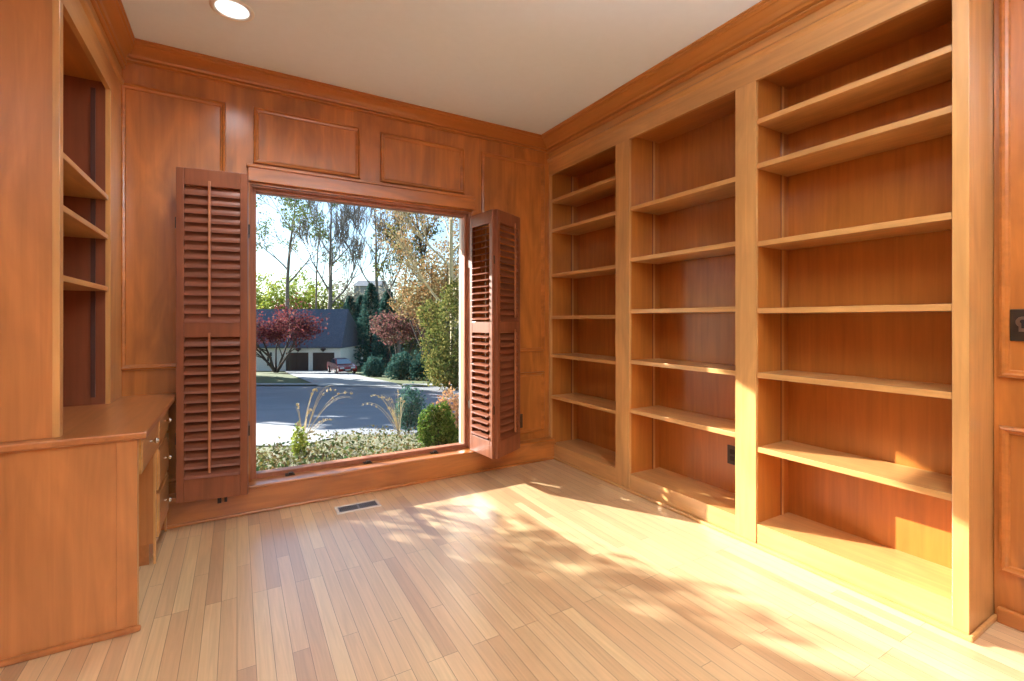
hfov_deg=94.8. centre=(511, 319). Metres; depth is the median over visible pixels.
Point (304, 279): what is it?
tree
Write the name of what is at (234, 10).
recessed light
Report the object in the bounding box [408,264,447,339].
tree
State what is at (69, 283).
shelf
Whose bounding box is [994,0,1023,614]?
wall
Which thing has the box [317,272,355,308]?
tree
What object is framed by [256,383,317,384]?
curb
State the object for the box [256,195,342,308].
tree
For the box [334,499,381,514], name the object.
floor vent
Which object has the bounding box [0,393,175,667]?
desk
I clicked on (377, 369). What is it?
shrub
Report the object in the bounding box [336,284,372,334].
tree
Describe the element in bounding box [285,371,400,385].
driveway
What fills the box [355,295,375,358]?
evergreen tree
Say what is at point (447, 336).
shrub
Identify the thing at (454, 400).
shrub
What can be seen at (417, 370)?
shrub
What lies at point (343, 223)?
bare tree
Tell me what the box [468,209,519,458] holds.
window shutter
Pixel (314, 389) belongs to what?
ornamental grass
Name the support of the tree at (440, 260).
on the ground at (261, 376)
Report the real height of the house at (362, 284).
11.465 m
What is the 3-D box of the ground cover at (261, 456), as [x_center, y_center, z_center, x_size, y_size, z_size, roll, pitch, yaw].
[-0.950,1.908,7.056,5.510,1.015,7.136,0,0,9]
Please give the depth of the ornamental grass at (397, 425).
9.59 m
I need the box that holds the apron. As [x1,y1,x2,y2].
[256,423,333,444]
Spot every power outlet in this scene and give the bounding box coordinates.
[217,497,226,503]
[520,414,522,427]
[727,445,734,464]
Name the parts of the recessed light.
bulb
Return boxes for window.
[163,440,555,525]
[246,163,477,481]
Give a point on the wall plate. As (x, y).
(1016, 315)
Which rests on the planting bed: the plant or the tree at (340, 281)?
the plant
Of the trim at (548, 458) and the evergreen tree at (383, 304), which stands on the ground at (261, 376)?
the evergreen tree at (383, 304)
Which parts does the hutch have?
panel, panel, upright panel, rail, crown moulding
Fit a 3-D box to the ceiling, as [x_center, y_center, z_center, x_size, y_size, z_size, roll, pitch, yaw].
[0.464,-1.613,0.931,3.680,0.120,5.740,0,0,-30]
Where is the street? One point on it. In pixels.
(274, 404)
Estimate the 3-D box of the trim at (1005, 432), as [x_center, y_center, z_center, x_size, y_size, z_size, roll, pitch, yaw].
[2.155,0.703,1.466,0.024,0.575,0.918,0,0,-30]
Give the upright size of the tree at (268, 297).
13.436 m
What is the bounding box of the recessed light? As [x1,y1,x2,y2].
[209,0,254,21]
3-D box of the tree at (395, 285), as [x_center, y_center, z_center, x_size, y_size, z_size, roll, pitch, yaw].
[-20.885,-1.275,84.061,8.755,13.269,7.868,0,0,-30]
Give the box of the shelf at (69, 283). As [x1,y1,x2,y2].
[63,275,107,290]
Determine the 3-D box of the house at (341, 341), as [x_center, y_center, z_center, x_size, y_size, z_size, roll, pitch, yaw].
[-29.941,2.354,60.140,19.600,7.511,9.420,0,0,0]
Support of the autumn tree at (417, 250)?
on the ground at (261, 376)
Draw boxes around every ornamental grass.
[294,385,352,439]
[362,389,405,433]
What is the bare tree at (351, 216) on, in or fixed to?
on the ground at (261, 376)
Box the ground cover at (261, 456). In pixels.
[256,425,454,470]
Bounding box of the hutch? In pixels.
[0,0,134,442]
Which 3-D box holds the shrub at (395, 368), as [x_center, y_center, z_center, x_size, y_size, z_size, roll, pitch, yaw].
[-8.456,3.408,35.898,2.426,2.628,2.234,0,0,-30]
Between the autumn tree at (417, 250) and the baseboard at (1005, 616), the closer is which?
the baseboard at (1005, 616)
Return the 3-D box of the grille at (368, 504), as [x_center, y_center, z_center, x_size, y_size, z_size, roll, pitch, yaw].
[-0.980,1.187,3.000,0.230,0.004,0.094,0,0,-30]
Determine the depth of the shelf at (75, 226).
2.14 m
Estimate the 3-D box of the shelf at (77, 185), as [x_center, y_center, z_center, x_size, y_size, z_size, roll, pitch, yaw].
[-1.995,-0.623,2.005,0.292,0.024,0.750,0,0,-30]
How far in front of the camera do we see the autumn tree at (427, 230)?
58.73 m
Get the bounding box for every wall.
[121,38,554,501]
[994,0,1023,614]
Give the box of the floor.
[0,459,1023,680]
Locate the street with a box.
[256,386,458,433]
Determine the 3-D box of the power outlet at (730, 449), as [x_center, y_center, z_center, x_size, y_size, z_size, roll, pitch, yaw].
[1.363,0.835,2.909,0.009,0.116,0.072,0,0,-30]
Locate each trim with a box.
[161,457,553,529]
[999,0,1023,378]
[999,425,1023,578]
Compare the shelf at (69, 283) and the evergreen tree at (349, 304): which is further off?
the evergreen tree at (349, 304)
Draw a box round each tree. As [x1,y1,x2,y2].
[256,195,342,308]
[256,272,284,308]
[256,274,306,308]
[256,291,328,372]
[264,199,372,308]
[276,265,320,308]
[280,200,384,308]
[295,281,343,308]
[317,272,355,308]
[331,203,415,343]
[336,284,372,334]
[342,296,364,351]
[353,283,390,365]
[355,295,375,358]
[357,208,458,373]
[369,278,411,342]
[369,307,429,377]
[370,209,458,358]
[370,215,455,354]
[370,289,403,367]
[387,236,458,378]
[390,279,433,348]
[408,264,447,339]
[429,260,458,345]
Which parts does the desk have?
panel, shoe moulding, drawer, knob, drawer, drawer, drawer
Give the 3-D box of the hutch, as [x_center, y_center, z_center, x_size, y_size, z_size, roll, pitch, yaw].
[-1.998,-0.562,2.081,0.383,1.980,1.170,0,0,-30]
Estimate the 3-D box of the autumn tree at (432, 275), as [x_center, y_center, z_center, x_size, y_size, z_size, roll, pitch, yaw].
[-5.823,-0.797,34.032,7.109,10.580,5.145,0,0,12]
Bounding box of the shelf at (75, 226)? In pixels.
[63,205,107,238]
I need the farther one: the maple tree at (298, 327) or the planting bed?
the maple tree at (298, 327)
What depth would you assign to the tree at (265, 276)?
83.58 m
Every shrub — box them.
[361,354,385,376]
[384,347,413,379]
[392,382,426,432]
[409,348,429,379]
[414,276,458,389]
[428,327,449,380]
[431,381,458,438]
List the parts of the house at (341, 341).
door trim, door trim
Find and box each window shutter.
[175,167,249,502]
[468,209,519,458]
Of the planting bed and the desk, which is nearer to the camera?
the desk
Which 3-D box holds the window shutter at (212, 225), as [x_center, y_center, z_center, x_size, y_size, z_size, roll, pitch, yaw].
[-1.735,0.082,2.743,0.362,1.860,0.242,0,0,-30]
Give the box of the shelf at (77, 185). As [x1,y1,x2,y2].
[63,152,107,199]
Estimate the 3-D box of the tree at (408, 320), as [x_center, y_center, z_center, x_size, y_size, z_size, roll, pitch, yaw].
[-16.867,-0.848,79.841,8.996,12.315,7.702,0,0,-30]
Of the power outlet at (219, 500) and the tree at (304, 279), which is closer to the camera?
the power outlet at (219, 500)
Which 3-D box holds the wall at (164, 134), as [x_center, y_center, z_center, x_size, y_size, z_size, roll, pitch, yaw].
[-0.917,0.059,3.445,3.830,3.463,0.305,0,0,-30]
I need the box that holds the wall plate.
[1010,309,1023,340]
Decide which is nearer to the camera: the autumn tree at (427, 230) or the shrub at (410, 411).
the shrub at (410, 411)
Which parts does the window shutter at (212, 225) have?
tilt rod, tilt rod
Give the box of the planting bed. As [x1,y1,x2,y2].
[256,434,433,469]
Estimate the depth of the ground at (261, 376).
38.37 m
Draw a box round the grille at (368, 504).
[338,500,377,511]
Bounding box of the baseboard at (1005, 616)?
[997,606,1023,631]
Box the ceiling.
[121,0,761,134]
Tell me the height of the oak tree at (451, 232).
18.894 m
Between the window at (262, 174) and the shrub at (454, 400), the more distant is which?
the shrub at (454, 400)
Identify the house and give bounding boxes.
[256,309,362,370]
[352,281,389,305]
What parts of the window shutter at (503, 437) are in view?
tilt rod, tilt rod, tilt rod, tilt rod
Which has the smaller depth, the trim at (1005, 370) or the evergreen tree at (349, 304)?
the trim at (1005, 370)
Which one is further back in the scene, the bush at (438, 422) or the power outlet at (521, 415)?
the bush at (438, 422)
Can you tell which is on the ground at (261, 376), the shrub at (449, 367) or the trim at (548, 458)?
the shrub at (449, 367)
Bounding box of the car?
[327,358,356,373]
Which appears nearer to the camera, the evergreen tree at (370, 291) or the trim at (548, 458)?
the trim at (548, 458)
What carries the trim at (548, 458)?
on the floor
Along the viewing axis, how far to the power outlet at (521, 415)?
3.97 m
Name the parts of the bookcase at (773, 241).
shelf, shelf, shelf, shelf, shelf, shelf, shelf, upright panel, shelf, shelf, shelf, shelf, shelf, shelf, crown moulding, rail, panel, panel, shoe moulding, shelf, shelf, shelf, shelf, shelf, shelf, shelf, panel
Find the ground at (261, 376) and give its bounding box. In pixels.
[256,316,458,385]
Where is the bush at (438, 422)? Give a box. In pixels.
[416,398,458,447]
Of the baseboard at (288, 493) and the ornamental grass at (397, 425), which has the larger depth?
the ornamental grass at (397, 425)
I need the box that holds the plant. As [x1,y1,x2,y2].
[289,420,309,457]
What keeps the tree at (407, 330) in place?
on the ground at (261, 376)
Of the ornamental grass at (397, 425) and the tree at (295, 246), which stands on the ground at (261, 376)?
the tree at (295, 246)
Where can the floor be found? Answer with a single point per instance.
(548, 570)
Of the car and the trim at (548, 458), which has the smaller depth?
the trim at (548, 458)
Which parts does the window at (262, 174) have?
sill, head casing, casing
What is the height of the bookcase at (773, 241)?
2.742 m
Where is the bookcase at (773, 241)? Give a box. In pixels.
[541,0,996,642]

